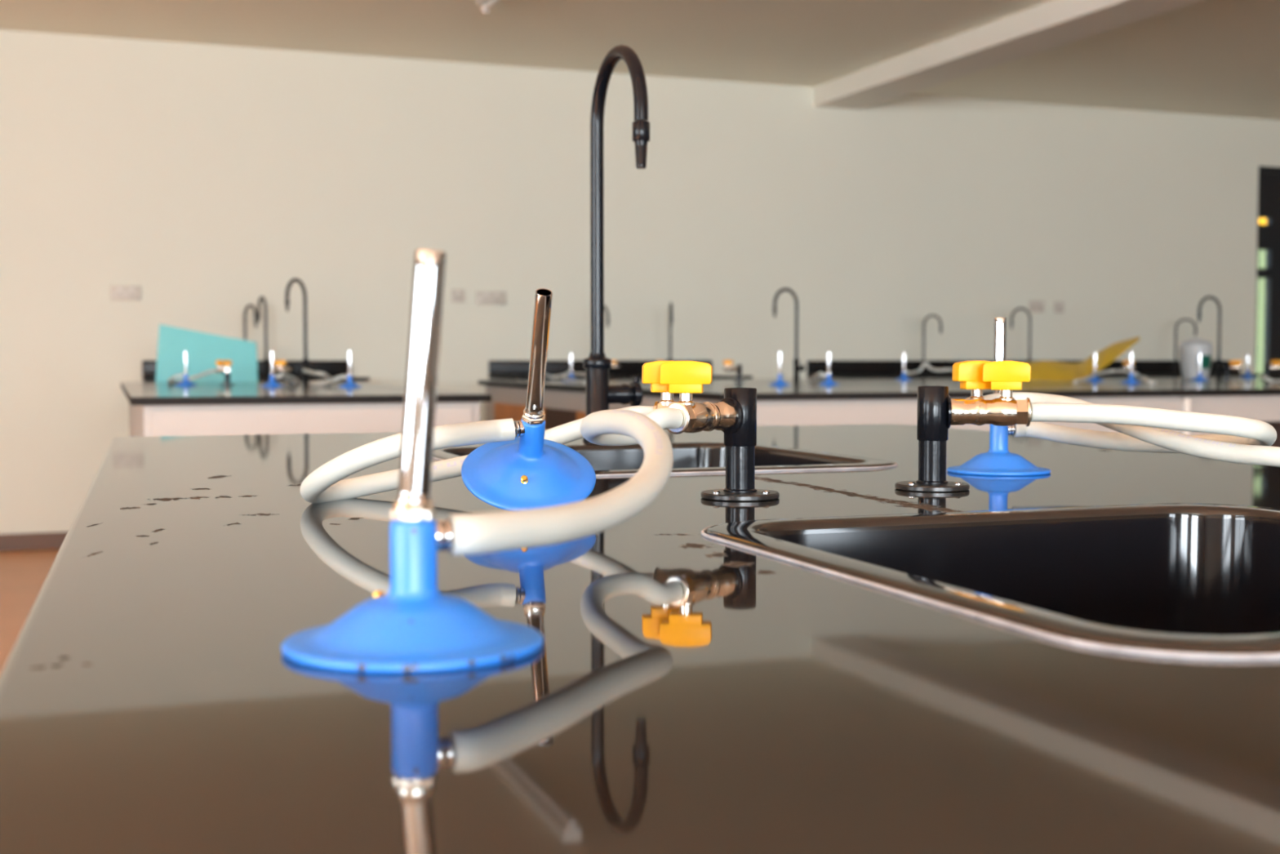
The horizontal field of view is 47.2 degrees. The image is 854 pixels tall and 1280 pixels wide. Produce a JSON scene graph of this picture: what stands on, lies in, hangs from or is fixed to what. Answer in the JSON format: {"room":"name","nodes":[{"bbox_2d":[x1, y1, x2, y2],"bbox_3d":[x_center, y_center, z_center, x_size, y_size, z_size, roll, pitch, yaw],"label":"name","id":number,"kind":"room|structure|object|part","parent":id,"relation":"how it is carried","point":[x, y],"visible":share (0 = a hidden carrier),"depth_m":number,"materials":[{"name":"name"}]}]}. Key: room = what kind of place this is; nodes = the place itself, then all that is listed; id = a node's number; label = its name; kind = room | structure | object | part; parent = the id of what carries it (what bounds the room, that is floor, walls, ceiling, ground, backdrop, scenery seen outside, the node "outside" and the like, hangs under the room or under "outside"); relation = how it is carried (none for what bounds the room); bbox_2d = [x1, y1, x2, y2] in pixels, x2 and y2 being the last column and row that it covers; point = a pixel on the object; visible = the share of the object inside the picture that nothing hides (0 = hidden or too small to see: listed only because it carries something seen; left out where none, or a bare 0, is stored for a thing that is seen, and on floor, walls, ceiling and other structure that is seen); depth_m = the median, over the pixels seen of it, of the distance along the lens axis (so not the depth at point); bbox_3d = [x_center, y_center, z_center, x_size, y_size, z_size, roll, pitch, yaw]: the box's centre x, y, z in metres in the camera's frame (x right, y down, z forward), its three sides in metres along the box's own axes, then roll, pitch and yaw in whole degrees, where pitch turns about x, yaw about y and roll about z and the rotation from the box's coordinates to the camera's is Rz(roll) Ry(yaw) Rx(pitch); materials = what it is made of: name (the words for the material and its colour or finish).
{"room":"science classroom","nodes":[
{"label":"science classroom","id":0,"kind":"room"},
{"bbox_2d":[0,548,59,672],"bbox_3d":[2.107,1.126,0.989,17.000,0.100,18.720,-1,3,-20],"label":"floor","id":1,"kind":"structure","parent":0,"point":[23,573],"depth_m":7.25,"materials":[{"name":"ceramic"}]},
{"bbox_2d":[128,401,479,436],"bbox_3d":[-1.399,0.370,5.509,0.937,0.998,2.872,-1,3,-20],"label":"base cabinet","id":2,"kind":"object","parent":1,"relation":"on","point":[144,420],"visible":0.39,"depth_m":4.12,"materials":[{"name":"wood"}]},
{"bbox_2d":[120,350,492,405],"bbox_3d":[-1.403,-0.208,5.488,1.000,0.160,2.920,-1,3,-20],"label":"countertop","id":3,"kind":"structure","parent":2,"relation":"on","point":[137,393],"depth_m":4.45,"materials":[{"name":"stone"}]},
{"bbox_3d":[-1.798,-0.233,5.795,0.090,0.138,0.090,0,3,1],"label":"bunsen burner","id":4,"kind":"part","parent":3,"relation":"part of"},
{"bbox_2d":[167,368,217,384],"bbox_3d":[-1.867,-0.206,5.998,0.150,0.066,0.430,0,3,5],"label":"gas hose","id":5,"kind":"object","parent":3,"relation":"on","point":[170,381],"visible":0.83,"depth_m":6.11,"materials":[{"name":"white rubber"}]},
{"bbox_2d":[155,324,257,382],"bbox_3d":[-1.951,-0.334,6.623,0.457,0.263,0.087,0,3,-2],"label":"plastic sheet","id":6,"kind":"object","parent":3,"relation":"on","point":[203,349],"visible":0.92,"depth_m":6.63,"materials":[{"name":"plastic"}]},
{"bbox_2d":[214,360,234,385],"bbox_3d":[-1.657,-0.217,5.857,0.063,0.100,0.111,0,3,2],"label":"tap","id":7,"kind":"object","parent":3,"relation":"on","point":[227,363],"visible":1,"depth_m":5.83,"materials":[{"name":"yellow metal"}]},
{"bbox_3d":[-1.671,-0.254,5.828,0.014,0.022,0.036,1,3,26],"label":"handle","id":8,"kind":"part","parent":7,"relation":"part of","materials":[{"name":"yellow plastic"}]},
{"bbox_3d":[-1.659,-0.191,5.885,0.024,0.036,0.024,0,3,10],"label":"post","id":9,"kind":"part","parent":7,"relation":"part of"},
{"bbox_3d":[-1.642,-0.254,5.826,0.014,0.022,0.036,2,3,36],"label":"handle","id":10,"kind":"part","parent":7,"relation":"part of","materials":[{"name":"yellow plastic"}]},
{"bbox_3d":[-1.406,-0.224,5.595,0.090,0.138,0.090,-2,3,-30],"label":"bunsen burner","id":11,"kind":"part","parent":3,"relation":"part of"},
{"bbox_2d":[273,360,299,384],"bbox_3d":[-1.437,-0.221,5.953,0.111,0.100,0.063,-2,3,-38],"label":"tap","id":12,"kind":"object","parent":3,"relation":"on","point":[291,370],"visible":0.91,"depth_m":5.94,"materials":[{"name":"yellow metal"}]},
{"bbox_3d":[-1.450,-0.259,5.921,0.036,0.022,0.014,0,3,-4],"label":"handle","id":13,"kind":"part","parent":12,"relation":"part of","materials":[{"name":"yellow plastic"}]},
{"bbox_2d":[275,372,299,384],"bbox_3d":[-1.399,-0.198,5.827,0.082,0.060,0.457,0,3,-10],"label":"gas hose","id":14,"kind":"object","parent":3,"relation":"on","point":[286,376],"visible":0.9,"depth_m":5.71,"materials":[{"name":"white rubber"}]},
{"bbox_2d":[284,278,317,382],"bbox_3d":[-1.553,-0.443,6.698,0.076,0.474,0.169,1,3,21],"label":"water tap","id":15,"kind":"object","parent":3,"relation":"on","point":[305,361],"visible":0.94,"depth_m":6.76,"materials":[{"name":"metal"}]},
{"bbox_3d":[-1.572,-0.495,6.699,0.017,0.369,0.157,1,3,21],"label":"spout","id":16,"kind":"part","parent":15,"relation":"part of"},
{"bbox_3d":[-1.499,-0.269,6.756,0.012,0.039,0.032,1,3,21],"label":"valve handle","id":17,"kind":"part","parent":15,"relation":"part of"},
{"bbox_2d":[302,368,346,386],"bbox_3d":[-1.243,-0.195,5.742,0.109,0.064,0.570,-1,3,-20],"label":"gas hose","id":18,"kind":"object","parent":3,"relation":"on","point":[329,380],"visible":1,"depth_m":5.68,"materials":[{"name":"white rubber"}]},
{"bbox_3d":[-1.090,-0.220,5.496,0.090,0.138,0.090,0,3,1],"label":"bunsen burner","id":19,"kind":"part","parent":3,"relation":"part of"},
{"bbox_2d":[810,377,844,378],"bbox_3d":[3.081,0.134,10.695,3.765,0.998,0.640,-1,3,-20],"label":"base cabinet","id":20,"kind":"object","parent":1,"relation":"on","point":[811,377],"visible":0.08,"depth_m":10.03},
{"bbox_2d":[806,373,1279,378],"bbox_3d":[3.085,-0.375,10.662,3.805,0.022,0.699,-1,3,-20],"label":"countertop","id":21,"kind":"structure","parent":20,"relation":"on","point":[1108,375],"depth_m":10.36,"materials":[{"name":"stone"}]},
{"bbox_2d":[920,314,942,374],"bbox_3d":[2.054,-0.578,10.255,0.169,0.420,0.076,3,4,45],"label":"water tap","id":22,"kind":"object","parent":21,"relation":"on","point":[923,371],"visible":0.84,"depth_m":10.28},
{"bbox_2d":[1009,307,1031,362],"bbox_3d":[2.714,-0.611,10.390,0.169,0.474,0.076,-1,3,-11],"label":"water tap","id":23,"kind":"object","parent":21,"relation":"on","point":[1028,360],"visible":0.69,"depth_m":10.41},
{"bbox_2d":[1172,318,1196,373],"bbox_3d":[4.103,-0.610,11.033,0.169,0.413,0.076,1,3,14],"label":"water tap","id":24,"kind":"object","parent":21,"relation":"on","point":[1175,362],"visible":1,"depth_m":11.02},
{"bbox_2d":[485,385,1190,435],"bbox_3d":[0.539,0.342,6.135,1.754,0.998,3.020,-1,3,-20],"label":"base cabinet","id":25,"kind":"object","parent":1,"relation":"on","point":[560,407],"depth_m":4.81,"materials":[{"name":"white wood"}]},
{"bbox_3d":[-0.551,0.309,6.652,0.020,0.817,0.792,-1,3,-20],"label":"door","id":26,"kind":"part","parent":25,"relation":"part of","materials":[{"name":"brown wood"}]},
{"bbox_3d":[-0.146,0.359,5.540,0.020,0.817,0.562,-1,3,-20],"label":"door","id":27,"kind":"part","parent":25,"relation":"part of","materials":[{"name":"brown wood"}]},
{"bbox_3d":[1.064,0.362,4.733,1.682,0.885,0.012,-1,3,-20],"label":"panel","id":28,"kind":"part","parent":25,"relation":"part of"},
{"bbox_3d":[1.867,0.347,5.014,0.024,0.890,0.008,-1,3,-20],"label":"cover strip","id":29,"kind":"part","parent":25,"relation":"part of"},
{"bbox_2d":[1182,395,1279,446],"bbox_3d":[2.955,0.302,7.013,3.404,0.998,2.980,-1,3,-20],"label":"base cabinet","id":30,"kind":"object","parent":1,"relation":"on","point":[1265,408],"visible":0.1,"depth_m":5.10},
{"bbox_2d":[478,351,1279,400],"bbox_3d":[2.150,-0.264,6.705,5.170,0.160,3.060,-1,3,-20],"label":"countertop","id":31,"kind":"structure","parent":30,"relation":"on","point":[886,388],"depth_m":5.55,"materials":[{"name":"stone"}]},
{"bbox_2d":[545,371,585,382],"bbox_3d":[-0.298,-0.233,6.778,0.196,0.046,1.185,-1,3,-15],"label":"gas hose","id":32,"kind":"object","parent":31,"relation":"on","point":[567,373],"visible":0.68,"depth_m":6.97,"materials":[{"name":"white rubber"}]},
{"bbox_3d":[-0.329,-0.288,6.994,0.090,0.138,0.090,2,3,35],"label":"bunsen burner","id":33,"kind":"part","parent":31,"relation":"part of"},
{"bbox_2d":[721,360,745,382],"bbox_3d":[0.426,-0.253,6.640,0.111,0.100,0.063,-1,3,-18],"label":"tap","id":34,"kind":"object","parent":31,"relation":"on","point":[738,368],"visible":0.97,"depth_m":6.63,"materials":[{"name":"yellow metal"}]},
{"bbox_3d":[0.404,-0.290,6.614,0.036,0.022,0.014,1,3,16],"label":"handle","id":35,"kind":"part","parent":34,"relation":"part of","materials":[{"name":"orange plastic"}]},
{"bbox_3d":[0.451,-0.226,6.652,0.024,0.036,0.024,0,3,-10],"label":"post","id":36,"kind":"part","parent":34,"relation":"part of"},
{"bbox_3d":[0.563,-0.238,5.895,0.090,0.138,0.090,-1,3,-20],"label":"bunsen burner","id":37,"kind":"part","parent":31,"relation":"part of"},
{"bbox_2d":[773,288,804,379],"bbox_3d":[0.769,-0.483,7.575,0.169,0.474,0.076,-2,3,-30],"label":"water tap","id":38,"kind":"object","parent":31,"relation":"on","point":[797,367],"visible":1,"depth_m":7.61,"materials":[{"name":"metal"}]},
{"bbox_3d":[0.755,-0.536,7.588,0.157,0.369,0.017,-2,3,-30],"label":"spout","id":39,"kind":"part","parent":38,"relation":"part of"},
{"bbox_3d":[0.841,-0.307,7.590,0.032,0.039,0.012,-2,3,-30],"label":"valve handle","id":40,"kind":"part","parent":38,"relation":"part of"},
{"bbox_2d":[811,372,826,382],"bbox_3d":[0.751,-0.212,6.241,0.045,0.050,0.517,0,3,3],"label":"gas hose","id":41,"kind":"object","parent":31,"relation":"on","point":[814,379],"visible":1,"depth_m":6.03,"materials":[{"name":"white rubber"}]},
{"bbox_3d":[0.773,-0.242,5.996,0.090,0.138,0.090,0,3,0],"label":"bunsen burner","id":42,"kind":"part","parent":31,"relation":"part of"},
{"bbox_3d":[1.333,-0.306,7.394,0.090,0.138,0.090,-2,3,-32],"label":"bunsen burner","id":43,"kind":"part","parent":31,"relation":"part of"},
{"bbox_2d":[904,361,952,374],"bbox_3d":[1.549,-0.271,7.105,0.083,0.091,0.695,-2,3,-32],"label":"gas hose","id":44,"kind":"object","parent":31,"relation":"on","point":[925,363],"visible":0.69,"depth_m":7.29,"materials":[{"name":"white rubber"}]},
{"bbox_2d":[1026,336,1140,381],"bbox_3d":[2.112,-0.332,7.069,0.760,0.216,0.329,0,3,-9],"label":"plastic sheet","id":45,"kind":"object","parent":31,"relation":"on","point":[1052,371],"visible":0.89,"depth_m":7.05,"materials":[{"name":"plastic"}]},
{"bbox_3d":[2.143,-0.283,6.894,0.090,0.138,0.090,-1,3,-20],"label":"bunsen burner","id":46,"kind":"part","parent":31,"relation":"part of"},
{"bbox_2d":[1073,369,1149,382],"bbox_3d":[2.053,-0.222,6.401,0.188,0.056,0.588,2,3,42],"label":"gas hose","id":47,"kind":"object","parent":31,"relation":"on","point":[1106,371],"visible":0.85,"depth_m":6.46,"materials":[{"name":"white rubber"}]},
{"bbox_2d":[1120,360,1140,380],"bbox_3d":[2.478,-0.286,7.379,0.111,0.100,0.063,-2,3,-33],"label":"tap","id":48,"kind":"object","parent":31,"relation":"on","point":[1126,362],"visible":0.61,"depth_m":7.37,"materials":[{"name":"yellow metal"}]},
{"bbox_3d":[2.448,-0.325,7.373,0.036,0.022,0.014,0,3,-9],"label":"handle","id":49,"kind":"part","parent":48,"relation":"part of","materials":[{"name":"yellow plastic"}]},
{"bbox_3d":[2.463,-0.324,7.348,0.036,0.022,0.014,0,3,1],"label":"handle","id":50,"kind":"part","parent":48,"relation":"part of","materials":[{"name":"yellow plastic"}]},
{"bbox_3d":[2.146,-0.261,6.394,0.090,0.138,0.090,-1,3,-20],"label":"bunsen burner","id":51,"kind":"part","parent":31,"relation":"part of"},
{"bbox_2d":[1142,375,1157,384],"bbox_3d":[2.076,-0.190,5.944,0.050,0.035,0.109,0,3,3],"label":"gas hose","id":52,"kind":"object","parent":31,"relation":"on","point":[1144,377],"visible":1,"depth_m":5.92,"materials":[{"name":"white rubber"}]},
{"bbox_2d":[1178,338,1213,379],"bbox_3d":[2.919,-0.357,7.691,0.168,0.212,0.168,-1,3,-20],"label":"bucket","id":53,"kind":"object","parent":31,"relation":"on","point":[1189,350],"visible":0.93,"depth_m":7.63,"materials":[{"name":"plastic"}]},
{"bbox_3d":[2.771,-0.299,7.244,0.090,0.138,0.090,-2,3,-30],"label":"bunsen burner","id":54,"kind":"part","parent":31,"relation":"part of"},
{"bbox_2d":[1197,295,1225,377],"bbox_3d":[3.330,-0.526,8.523,0.169,0.474,0.076,-1,3,-17],"label":"water tap","id":55,"kind":"object","parent":31,"relation":"on","point":[1219,367],"visible":0.94,"depth_m":8.55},
{"bbox_3d":[3.320,-0.579,8.538,0.157,0.369,0.017,-1,3,-17],"label":"spout","id":56,"kind":"part","parent":55,"relation":"part of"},
{"bbox_2d":[1221,360,1244,379],"bbox_3d":[3.071,-0.296,7.600,0.110,0.100,0.076,-1,3,-20],"label":"tap","id":57,"kind":"object","parent":31,"relation":"on","point":[1227,367],"visible":1,"depth_m":7.58,"materials":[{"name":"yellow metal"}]},
{"bbox_3d":[3.044,-0.269,7.595,0.024,0.036,0.024,-1,3,-20],"label":"post","id":58,"kind":"part","parent":57,"relation":"part of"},
{"bbox_3d":[3.082,-0.336,7.609,0.036,0.022,0.014,0,3,-8],"label":"handle","id":59,"kind":"part","parent":57,"relation":"part of","materials":[{"name":"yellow plastic"}]},
{"bbox_3d":[3.100,-0.335,7.588,0.036,0.022,0.014,1,3,14],"label":"handle","id":60,"kind":"part","parent":57,"relation":"part of","materials":[{"name":"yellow plastic"}]},
{"bbox_3d":[3.443,-0.347,8.293,0.090,0.138,0.090,-1,3,-20],"label":"bunsen burner","id":61,"kind":"part","parent":31,"relation":"part of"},
{"bbox_2d":[1260,360,1279,379],"bbox_3d":[3.315,-0.300,7.679,0.110,0.100,0.076,0,3,0],"label":"tap","id":62,"kind":"object","parent":31,"relation":"on","point":[1267,367],"visible":0.88,"depth_m":7.67,"materials":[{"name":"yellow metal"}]},
{"bbox_3d":[3.340,-0.338,7.658,0.036,0.022,0.014,2,3,34],"label":"handle","id":63,"kind":"part","parent":62,"relation":"part of","materials":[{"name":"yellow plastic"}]},
{"bbox_2d":[1260,374,1279,382],"bbox_3d":[2.735,-0.209,6.352,0.067,0.036,0.154,2,3,38],"label":"gas hose","id":64,"kind":"object","parent":31,"relation":"on","point":[1262,376],"visible":1,"depth_m":6.30,"materials":[{"name":"white rubber"}]},
{"bbox_3d":[-0.135,0.187,9.526,1.530,0.998,0.640,-1,3,-20],"label":"base cabinet","id":65,"kind":"object","parent":1,"relation":"on","visible":0},
{"bbox_2d":[488,374,752,380],"bbox_3d":[-0.131,-0.322,9.493,1.570,0.022,0.699,-1,3,-20],"label":"countertop","id":66,"kind":"structure","parent":65,"relation":"on","point":[611,376],"depth_m":9.27,"materials":[{"name":"stone"}]},
{"bbox_2d":[604,305,609,327],"bbox_3d":[-0.234,-0.559,9.416,0.076,0.458,0.169,-2,3,-37],"label":"water tap","id":67,"kind":"object","parent":66,"relation":"on","point":[605,307],"visible":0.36,"depth_m":9.33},
{"bbox_3d":[-0.247,-0.609,9.398,0.017,0.356,0.157,-2,3,-37],"label":"spout","id":68,"kind":"part","parent":67,"relation":"part of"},
{"bbox_2d":[608,360,619,376],"bbox_3d":[-0.194,-0.374,9.290,0.110,0.100,0.076,-2,3,-35],"label":"tap","id":69,"kind":"object","parent":66,"relation":"on","point":[613,362],"visible":0.41,"depth_m":9.28,"materials":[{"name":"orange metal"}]},
{"bbox_2d":[667,302,673,360],"bbox_3d":[0.219,-0.569,9.462,0.076,0.474,0.169,0,3,-2],"label":"water tap","id":70,"kind":"object","parent":66,"relation":"on","point":[671,319],"visible":0.58,"depth_m":9.52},
{"bbox_3d":[0.200,-0.621,9.455,0.017,0.369,0.157,0,3,-2],"label":"spout","id":71,"kind":"part","parent":70,"relation":"part of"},
{"bbox_3d":[-2.296,0.223,8.740,1.210,0.998,0.640,-1,3,-20],"label":"base cabinet","id":72,"kind":"object","parent":1,"relation":"on","visible":0},
{"bbox_2d":[142,376,369,382],"bbox_3d":[-2.292,-0.286,8.707,1.250,0.022,0.699,-1,3,-20],"label":"countertop","id":73,"kind":"structure","parent":72,"relation":"on","point":[149,379],"depth_m":8.48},
{"bbox_2d":[243,303,257,340],"bbox_3d":[-2.291,-0.512,8.671,0.076,0.432,0.169,-2,3,-41],"label":"water tap","id":74,"kind":"object","parent":73,"relation":"on","point":[255,320],"visible":0.62,"depth_m":8.68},
{"bbox_2d":[257,295,276,377],"bbox_3d":[-2.183,-0.527,8.546,0.076,0.474,0.169,0,3,1],"label":"water tap","id":75,"kind":"object","parent":73,"relation":"on","point":[266,367],"visible":0.88,"depth_m":8.61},
{"bbox_3d":[-2.202,-0.580,8.540,0.017,0.369,0.157,0,3,1],"label":"spout","id":76,"kind":"part","parent":75,"relation":"part of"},
{"bbox_3d":[0.325,0.588,0.827,1.112,0.990,2.710,-1,3,-20],"label":"base cabinet","id":77,"kind":"object","parent":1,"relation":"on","visible":0},
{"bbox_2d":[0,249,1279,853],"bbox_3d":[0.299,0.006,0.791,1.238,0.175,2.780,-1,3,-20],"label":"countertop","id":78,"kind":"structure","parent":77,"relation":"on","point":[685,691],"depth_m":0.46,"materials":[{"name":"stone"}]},
{"bbox_3d":[-0.079,0.008,0.508,0.090,0.138,0.090,-1,3,-25],"label":"bunsen burner","id":79,"kind":"part","parent":78,"relation":"part of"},
{"bbox_2d":[300,405,653,503],"bbox_3d":[-0.123,0.020,1.034,0.179,0.069,0.238,3,4,44],"label":"gas hose","id":80,"kind":"object","parent":78,"relation":"on","point":[326,483],"visible":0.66,"depth_m":0.95,"materials":[{"name":"white rubber"}]},
{"bbox_3d":[-0.078,-0.017,0.973,0.087,0.144,0.100,1,3,23],"label":"bunsen burner","id":81,"kind":"part","parent":78,"relation":"part of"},
{"bbox_2d":[447,407,683,555],"bbox_3d":[-0.017,0.015,0.761,0.071,0.043,0.511,0,3,4],"label":"gas hose","id":82,"kind":"object","parent":78,"relation":"on","point":[477,533],"visible":1,"depth_m":0.60,"materials":[{"name":"white rubber"}]},
{"bbox_2d":[582,44,649,440],"bbox_3d":[-0.010,-0.218,1.768,0.076,0.474,0.169,-1,3,-23],"label":"water tap","id":83,"kind":"object","parent":78,"relation":"on","point":[598,393],"visible":0.95,"depth_m":1.81,"materials":[{"name":"metal"}]},
{"bbox_3d":[-0.026,-0.270,1.755,0.017,0.369,0.157,-1,3,-23],"label":"spout","id":84,"kind":"part","parent":83,"relation":"part of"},
{"bbox_3d":[-0.006,-0.045,1.849,0.012,0.039,0.032,-1,3,-23],"label":"valve handle","id":85,"kind":"part","parent":83,"relation":"part of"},
{"bbox_2d":[432,441,897,476],"bbox_3d":[0.002,0.162,1.500,0.404,0.267,0.414,-1,3,-20],"label":"sink","id":86,"kind":"object","parent":78,"relation":"in","point":[704,457],"visible":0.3,"depth_m":1.62,"materials":[{"name":"silver metal"}]},
{"bbox_2d":[457,448,831,470],"bbox_3d":[0.002,0.166,1.500,0.369,0.260,0.379,-1,3,-20],"label":"basin","id":87,"kind":"object","parent":86,"relation":"in","point":[600,459],"depth_m":1.67,"materials":[{"name":"metal"}]},
{"bbox_2d":[641,360,779,501],"bbox_3d":[0.050,0.003,1.048,0.111,0.100,0.063,-1,3,-28],"label":"tap","id":88,"kind":"object","parent":78,"relation":"on","point":[735,415],"visible":0.92,"depth_m":1.04,"materials":[{"name":"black metal"}]},
{"bbox_3d":[0.019,-0.036,1.044,0.036,0.022,0.014,0,3,-4],"label":"handle","id":89,"kind":"part","parent":88,"relation":"part of","materials":[{"name":"yellow plastic"}]},
{"bbox_3d":[0.019,-0.021,1.045,0.012,0.012,0.012,-1,3,-20],"label":"stem","id":90,"kind":"part","parent":88,"relation":"part of","materials":[{"name":"silver metal"}]},
{"bbox_3d":[0.032,-0.035,1.018,0.036,0.022,0.014,0,3,6],"label":"handle","id":91,"kind":"part","parent":88,"relation":"part of","materials":[{"name":"yellow plastic"}]},
{"bbox_3d":[0.032,-0.020,1.019,0.012,0.012,0.012,-1,3,-20],"label":"stem","id":92,"kind":"part","parent":88,"relation":"part of","materials":[{"name":"silver metal"}]},
{"bbox_3d":[0.073,0.029,1.064,0.024,0.036,0.024,-1,3,-20],"label":"post","id":93,"kind":"part","parent":88,"relation":"part of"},
{"bbox_2d":[894,360,1032,492],"bbox_3d":[0.253,-0.002,1.141,0.110,0.100,0.076,-1,3,-20],"label":"tap","id":94,"kind":"object","parent":78,"relation":"on","point":[937,411],"visible":1,"depth_m":1.12,"materials":[{"name":"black metal"}]},
{"bbox_3d":[0.227,0.026,1.137,0.024,0.036,0.024,-1,3,-20],"label":"post","id":95,"kind":"part","parent":94,"relation":"part of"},
{"bbox_3d":[0.265,-0.041,1.151,0.036,0.022,0.014,0,3,-8],"label":"handle","id":96,"kind":"part","parent":94,"relation":"part of","materials":[{"name":"yellow plastic"}]},
{"bbox_3d":[0.265,-0.026,1.151,0.012,0.012,0.012,-1,3,-20],"label":"stem","id":97,"kind":"part","parent":94,"relation":"part of","materials":[{"name":"silver metal"}]},
{"bbox_3d":[0.283,-0.025,1.130,0.012,0.012,0.012,-1,3,-20],"label":"stem","id":98,"kind":"part","parent":94,"relation":"part of","materials":[{"name":"silver metal"}]},
{"bbox_3d":[0.283,-0.040,1.129,0.036,0.022,0.014,1,3,14],"label":"handle","id":99,"kind":"part","parent":94,"relation":"part of","materials":[{"name":"yellow plastic"}]},
{"bbox_2d":[701,502,1279,659],"bbox_3d":[0.284,0.196,0.750,0.408,0.267,0.431,-1,3,-20],"label":"sink","id":100,"kind":"object","parent":78,"relation":"in","point":[1192,580],"visible":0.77,"depth_m":0.93,"materials":[{"name":"silver metal"}]},
{"bbox_2d":[771,517,1279,635],"bbox_3d":[0.284,0.200,0.750,0.373,0.260,0.396,-1,3,-20],"label":"basin","id":101,"kind":"object","parent":100,"relation":"in","point":[1078,575],"depth_m":0.94,"materials":[{"name":"metal"}]},
{"bbox_3d":[0.320,-0.028,1.305,0.090,0.138,0.090,0,3,0],"label":"bunsen burner","id":102,"kind":"part","parent":78,"relation":"part of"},
{"bbox_2d":[982,391,1279,466],"bbox_3d":[0.441,0.013,1.111,0.394,0.073,0.104,2,3,34],"label":"gas hose","id":103,"kind":"object","parent":78,"relation":"on","point":[1268,455],"visible":0.49,"depth_m":1.11,"materials":[{"name":"white rubber"}]},
{"bbox_2d":[1012,402,1276,453],"bbox_3d":[0.405,0.000,1.187,0.186,0.043,0.234,0,3,10],"label":"gas hose","id":104,"kind":"object","parent":78,"relation":"on","point":[1227,428],"visible":0.81,"depth_m":1.11,"materials":[{"name":"white rubber"}]},
{"bbox_2d":[0,30,1279,533],"bbox_3d":[-1.060,-0.834,9.611,16.600,3.030,0.200,-1,3,-20],"label":"wall","id":105,"kind":"structure","parent":0,"point":[207,180],"depth_m":9.62,"materials":[{"name":"paint"}]},
{"bbox_2d":[0,531,67,551],"bbox_3d":[-1.964,0.650,9.235,14.600,0.100,0.015,-1,3,-20],"label":"baseboard","id":106,"kind":"structure","parent":105,"relation":"attached to","point":[44,540],"depth_m":8.64,"materials":[{"name":"wood"}]},
{"bbox_2d":[110,285,141,300],"bbox_3d":[-3.079,-0.802,8.763,0.175,0.086,0.012,-1,3,-20],"label":"wall socket","id":107,"kind":"object","parent":105,"relation":"attached to","point":[117,292],"visible":1,"depth_m":8.76,"materials":[{"name":"plastic"}]},
{"bbox_2d":[142,360,351,376],"bbox_3d":[-2.408,-0.361,9.020,1.250,0.098,0.025,-1,3,-20],"label":"trim","id":108,"kind":"structure","parent":105,"relation":"attached to","point":[332,368],"depth_m":9.12,"materials":[{"name":"black"}]},
{"bbox_2d":[451,288,465,302],"bbox_3d":[-1.175,-0.847,9.455,0.090,0.086,0.012,-1,3,-20],"label":"wall socket","id":109,"kind":"object","parent":105,"relation":"attached to","point":[458,295],"visible":1,"depth_m":9.45,"materials":[{"name":"plastic"}]},
{"bbox_2d":[475,291,506,304],"bbox_3d":[-0.968,-0.839,9.531,0.200,0.086,0.012,-1,3,-20],"label":"wall socket","id":110,"kind":"object","parent":105,"relation":"attached to","point":[482,297],"visible":1,"depth_m":9.53,"materials":[{"name":"plastic"}]},
{"bbox_2d":[488,360,711,375],"bbox_3d":[-0.246,-0.397,9.806,1.570,0.098,0.025,-1,3,-20],"label":"trim","id":111,"kind":"structure","parent":105,"relation":"attached to","point":[495,367],"depth_m":9.68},
{"bbox_2d":[806,360,1239,373],"bbox_3d":[2.970,-0.450,10.976,3.805,0.098,0.025,-1,3,-20],"label":"trim","id":112,"kind":"structure","parent":105,"relation":"attached to","point":[1143,366],"depth_m":10.61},
{"bbox_2d":[1028,300,1044,312],"bbox_3d":[2.970,-0.903,10.963,0.130,0.086,0.012,-1,3,-20],"label":"wall socket","id":113,"kind":"object","parent":105,"relation":"attached to","point":[1033,305],"visible":0.97,"depth_m":10.96,"materials":[{"name":"plastic"}]},
{"bbox_2d":[1053,301,1064,313],"bbox_3d":[3.157,-0.901,11.031,0.088,0.086,0.012,-1,3,-20],"label":"wall socket","id":114,"kind":"object","parent":105,"relation":"attached to","point":[1059,307],"visible":1,"depth_m":11.02,"materials":[{"name":"plastic"}]},
{"bbox_2d":[1254,165,1279,373],"bbox_3d":[5.681,-0.759,12.028,1.680,2.660,0.120,-1,3,-20],"label":"window","id":115,"kind":"structure","parent":105,"relation":"in","point":[1268,272],"depth_m":11.74,"materials":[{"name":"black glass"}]},
{"bbox_3d":[4.982,-0.356,11.778,0.138,1.677,0.006,-1,3,-20],"label":"pane","id":116,"kind":"part","parent":115,"relation":"part of","materials":[{"name":"clear glass"}]},
{"bbox_3d":[4.982,-1.344,11.733,0.138,0.152,0.006,-1,3,-20],"label":"pane","id":117,"kind":"part","parent":115,"relation":"part of","materials":[{"name":"clear glass"}]},
{"bbox_3d":[4.982,-1.646,11.720,0.138,0.060,0.006,-1,3,-20],"label":"pane","id":118,"kind":"part","parent":115,"relation":"part of","materials":[{"name":"clear glass"}]},
{"bbox_2d":[0,0,1279,119],"bbox_3d":[2.107,-2.026,0.846,17.000,0.150,18.720,-1,3,-20],"label":"ceiling","id":119,"kind":"structure","parent":0,"point":[1205,57],"depth_m":8.60,"materials":[{"name":"paint"}]},
{"bbox_2d":[475,0,498,13],"bbox_3d":[-0.557,-2.182,6.963,0.090,0.095,1.520,-1,3,-20],"label":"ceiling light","id":120,"kind":"object","parent":119,"relation":"attached to","point":[486,5],"visible":1,"depth_m":7.61,"materials":[{"name":"white plastic"}]},
{"bbox_2d":[813,0,1203,109],"bbox_3d":[4.711,-1.937,1.798,0.360,0.155,18.332,-1,3,-21],"label":"beam","id":121,"kind":"structure","parent":119,"relation":"attached to","point":[1052,24],"depth_m":8.44,"materials":[{"name":"paint"}]}
]}

